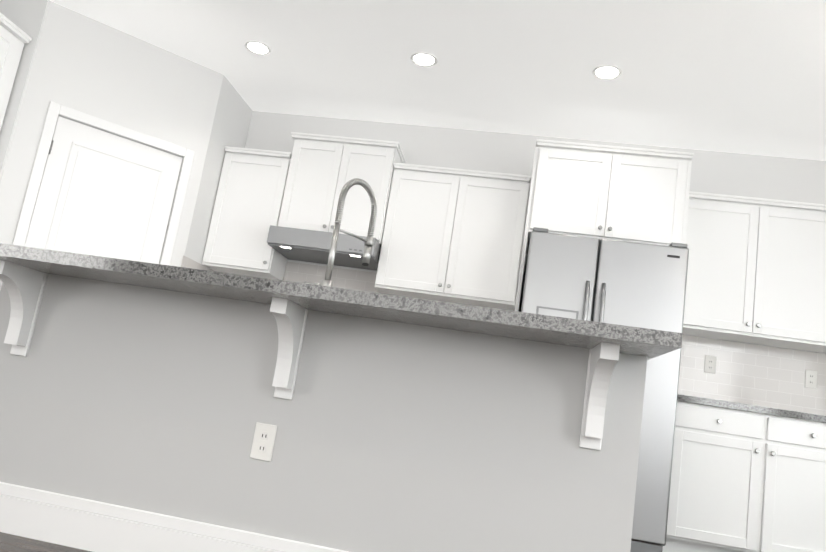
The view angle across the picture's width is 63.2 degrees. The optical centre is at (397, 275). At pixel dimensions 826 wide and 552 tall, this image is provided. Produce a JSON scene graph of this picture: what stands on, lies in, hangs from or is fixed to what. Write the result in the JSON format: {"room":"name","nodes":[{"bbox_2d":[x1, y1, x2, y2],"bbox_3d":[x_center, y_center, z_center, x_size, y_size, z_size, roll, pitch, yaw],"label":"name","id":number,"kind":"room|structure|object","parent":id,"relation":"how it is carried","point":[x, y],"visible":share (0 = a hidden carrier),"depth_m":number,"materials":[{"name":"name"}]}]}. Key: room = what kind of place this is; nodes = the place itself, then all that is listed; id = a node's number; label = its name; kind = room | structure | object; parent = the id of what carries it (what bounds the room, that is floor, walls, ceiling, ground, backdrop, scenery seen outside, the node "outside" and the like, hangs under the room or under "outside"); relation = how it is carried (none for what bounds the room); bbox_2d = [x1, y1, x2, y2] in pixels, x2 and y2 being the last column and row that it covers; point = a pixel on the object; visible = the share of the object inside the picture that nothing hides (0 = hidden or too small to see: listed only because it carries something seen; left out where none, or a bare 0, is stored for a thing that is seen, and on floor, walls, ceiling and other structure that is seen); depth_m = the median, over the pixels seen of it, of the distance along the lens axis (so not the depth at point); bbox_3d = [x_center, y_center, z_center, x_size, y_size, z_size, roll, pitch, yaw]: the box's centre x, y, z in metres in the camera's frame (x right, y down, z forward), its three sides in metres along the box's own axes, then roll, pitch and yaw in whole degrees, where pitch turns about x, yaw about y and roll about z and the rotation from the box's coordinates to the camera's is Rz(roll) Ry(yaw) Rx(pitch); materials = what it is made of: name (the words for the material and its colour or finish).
{"room":"kitchen","nodes":[
{"label":"kitchen","id":0,"kind":"room"},
{"bbox_2d":[0,0,49,182],"bbox_3d":[-2.842,-0.560,3.490,0.775,2.720,1.305,7,-10,10],"label":"wall","id":1,"kind":"structure","parent":0,"point":[28,17],"depth_m":4.12,"materials":[{"name":"white paint"}]},
{"bbox_2d":[0,532,90,551],"bbox_3d":[-0.408,0.732,0.634,9.900,0.060,8.500,7,-10,10],"label":"floor","id":2,"kind":"structure","parent":0,"point":[11,543],"depth_m":2.14,"materials":[{"name":"brown wood"}]},
{"bbox_2d":[0,13,31,129],"bbox_3d":[-2.784,-0.404,3.503,0.671,2.440,0.929,7,-10,10],"label":"tall cabinet","id":3,"kind":"object","parent":2,"relation":"on","point":[14,38],"visible":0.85,"depth_m":4.00,"materials":[{"name":"white wood"}]},
{"bbox_2d":[0,259,671,551],"bbox_3d":[-0.360,0.585,2.412,2.271,0.875,0.918,7,-10,10],"label":"kitchen island","id":4,"kind":"object","parent":2,"relation":"on","point":[139,400],"depth_m":2.16,"materials":[{"name":"grey paint"}]},
{"bbox_2d":[250,422,276,461],"bbox_3d":[-0.434,0.537,2.172,0.072,0.115,0.007,7,-10,10],"label":"outlet","id":5,"kind":"object","parent":4,"relation":"attached to","point":[263,441],"visible":1,"depth_m":2.17,"materials":[{"name":"white plastic"}]},
{"bbox_2d":[0,243,682,350],"bbox_3d":[-0.330,0.085,2.222,2.278,0.039,0.568,7,-10,10],"label":"island countertop","id":6,"kind":"structure","parent":4,"relation":"on","point":[627,336],"depth_m":1.92,"materials":[{"name":"grey stone"}]},
{"bbox_2d":[304,178,376,286],"bbox_3d":[-0.210,-0.124,2.584,0.195,0.531,0.224,7,-10,10],"label":"faucet","id":7,"kind":"object","parent":6,"relation":"on","point":[368,241],"visible":0.94,"depth_m":2.55,"materials":[{"name":"silver metal"}]},
{"bbox_2d":[514,139,693,310],"bbox_3d":[1.242,0.407,4.386,0.977,2.420,0.642,7,-10,10],"label":"upper cabinet","id":8,"kind":"object","parent":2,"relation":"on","point":[630,194],"visible":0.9,"depth_m":4.26,"materials":[{"name":"white wood"}]},
{"bbox_2d":[520,227,688,551],"bbox_3d":[1.170,0.692,4.177,0.907,1.768,0.898,7,-10,10],"label":"refrigerator","id":9,"kind":"object","parent":2,"relation":"on","point":[632,284],"visible":0.52,"depth_m":3.87,"materials":[{"name":"silver metal"}]},
{"bbox_2d":[662,403,825,551],"bbox_3d":[2.132,1.287,4.086,1.077,0.875,0.618,7,-10,10],"label":"base cabinet","id":10,"kind":"object","parent":2,"relation":"on","point":[748,473],"depth_m":3.82,"materials":[{"name":"white wood"}]},
{"bbox_2d":[677,395,825,422],"bbox_3d":[2.662,0.900,4.080,2.018,0.039,0.633,7,-10,10],"label":"countertop","id":11,"kind":"structure","parent":10,"relation":"on","point":[680,398],"depth_m":3.88,"materials":[{"name":"grey stone"}]},
{"bbox_2d":[0,1,222,289],"bbox_3d":[-1.957,-0.266,4.328,1.155,2.720,0.136,16,-12,-34],"label":"wall","id":12,"kind":"structure","parent":0,"point":[88,71],"depth_m":4.39,"materials":[{"name":"white paint"}]},
{"bbox_2d":[24,116,182,263],"bbox_3d":[-1.955,0.070,4.235,0.803,2.024,0.107,16,-12,-34],"label":"pantry door","id":13,"kind":"structure","parent":12,"relation":"in","point":[101,193],"depth_m":4.33,"materials":[{"name":"white paint"}]},
{"bbox_2d":[184,75,252,271],"bbox_3d":[-1.485,-0.083,4.914,0.120,2.720,0.597,7,-10,10],"label":"wall","id":14,"kind":"structure","parent":0,"point":[232,119],"depth_m":4.90,"materials":[{"name":"white paint"}]},
{"bbox_2d":[181,255,379,292],"bbox_3d":[-0.413,0.640,4.581,2.264,1.525,0.642,7,-10,10],"label":"backsplash","id":15,"kind":"structure","parent":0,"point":[351,279],"depth_m":5.04,"materials":[{"name":"white tile"}]},
{"bbox_2d":[50,0,825,160],"bbox_3d":[-0.653,-2.065,1.249,8.520,0.080,8.500,7,-10,10],"label":"ceiling","id":16,"kind":"structure","parent":0,"point":[741,76],"depth_m":4.12,"materials":[{"name":"white paint"}]},
{"bbox_2d":[245,41,270,54],"bbox_3d":[-0.911,-1.486,4.375,0.174,0.008,0.174,7,-10,10],"label":"recessed light","id":17,"kind":"object","parent":16,"relation":"in","point":[257,48],"visible":1,"depth_m":4.37,"materials":[{"name":"white paint"}]},
{"bbox_2d":[410,52,437,66],"bbox_3d":[0.164,-1.350,4.189,0.174,0.008,0.174,7,-10,10],"label":"recessed light","id":18,"kind":"object","parent":16,"relation":"in","point":[422,59],"visible":1,"depth_m":4.18,"materials":[{"name":"white paint"}]},
{"bbox_2d":[592,65,621,79],"bbox_3d":[1.249,-1.212,4.001,0.174,0.008,0.174,7,-10,10],"label":"recessed light","id":19,"kind":"object","parent":16,"relation":"in","point":[607,72],"visible":1,"depth_m":4.00,"materials":[{"name":"white paint"}]},
{"bbox_2d":[245,111,825,353],"bbox_3d":[0.412,0.223,4.942,7.120,2.720,0.120,7,-10,10],"label":"wall","id":20,"kind":"structure","parent":0,"point":[764,177],"depth_m":5.06,"materials":[{"name":"white paint"}]},
{"bbox_2d":[202,146,291,279],"bbox_3d":[-1.083,-0.464,5.055,0.520,0.905,0.357,7,-10,10],"label":"upper cabinet","id":21,"kind":"object","parent":20,"relation":"attached to","point":[249,200],"visible":0.96,"depth_m":4.91,"materials":[{"name":"white wood"}]},
{"bbox_2d":[278,132,405,244],"bbox_3d":[-0.417,-0.610,4.977,0.810,0.745,0.377,7,-10,10],"label":"upper cabinet","id":22,"kind":"object","parent":20,"relation":"attached to","point":[323,170],"visible":0.69,"depth_m":4.83,"materials":[{"name":"white wood"}]},
{"bbox_2d":[267,225,380,270],"bbox_3d":[-0.495,-0.192,4.835,0.760,0.136,0.492,7,-10,10],"label":"range hood","id":23,"kind":"object","parent":22,"relation":"attached to","point":[305,245],"visible":0.83,"depth_m":4.64,"materials":[{"name":"silver metal"}]},
{"bbox_2d":[374,163,530,310],"bbox_3d":[0.402,-0.276,4.798,0.972,0.905,0.357,7,-10,10],"label":"upper cabinet","id":24,"kind":"object","parent":20,"relation":"attached to","point":[452,235],"visible":1,"depth_m":4.65,"materials":[{"name":"white wood"}]},
{"bbox_2d":[704,355,716,373],"bbox_3d":[2.115,0.599,4.538,0.072,0.115,0.007,7,-10,10],"label":"outlet","id":25,"kind":"object","parent":20,"relation":"attached to","point":[710,365],"visible":1,"depth_m":4.54,"materials":[{"name":"white plastic"}]},
{"bbox_2d":[683,191,825,351],"bbox_3d":[2.329,-0.032,4.465,1.008,0.905,0.357,7,-10,10],"label":"upper cabinet","id":26,"kind":"object","parent":20,"relation":"attached to","point":[756,272],"visible":0.75,"depth_m":4.32,"materials":[{"name":"white wood"}]},
{"bbox_2d":[805,370,816,388],"bbox_3d":[2.730,0.681,4.431,0.072,0.115,0.007,7,-10,10],"label":"outlet","id":27,"kind":"object","parent":20,"relation":"attached to","point":[810,379],"visible":1,"depth_m":4.43,"materials":[{"name":"white plastic"}]}
]}

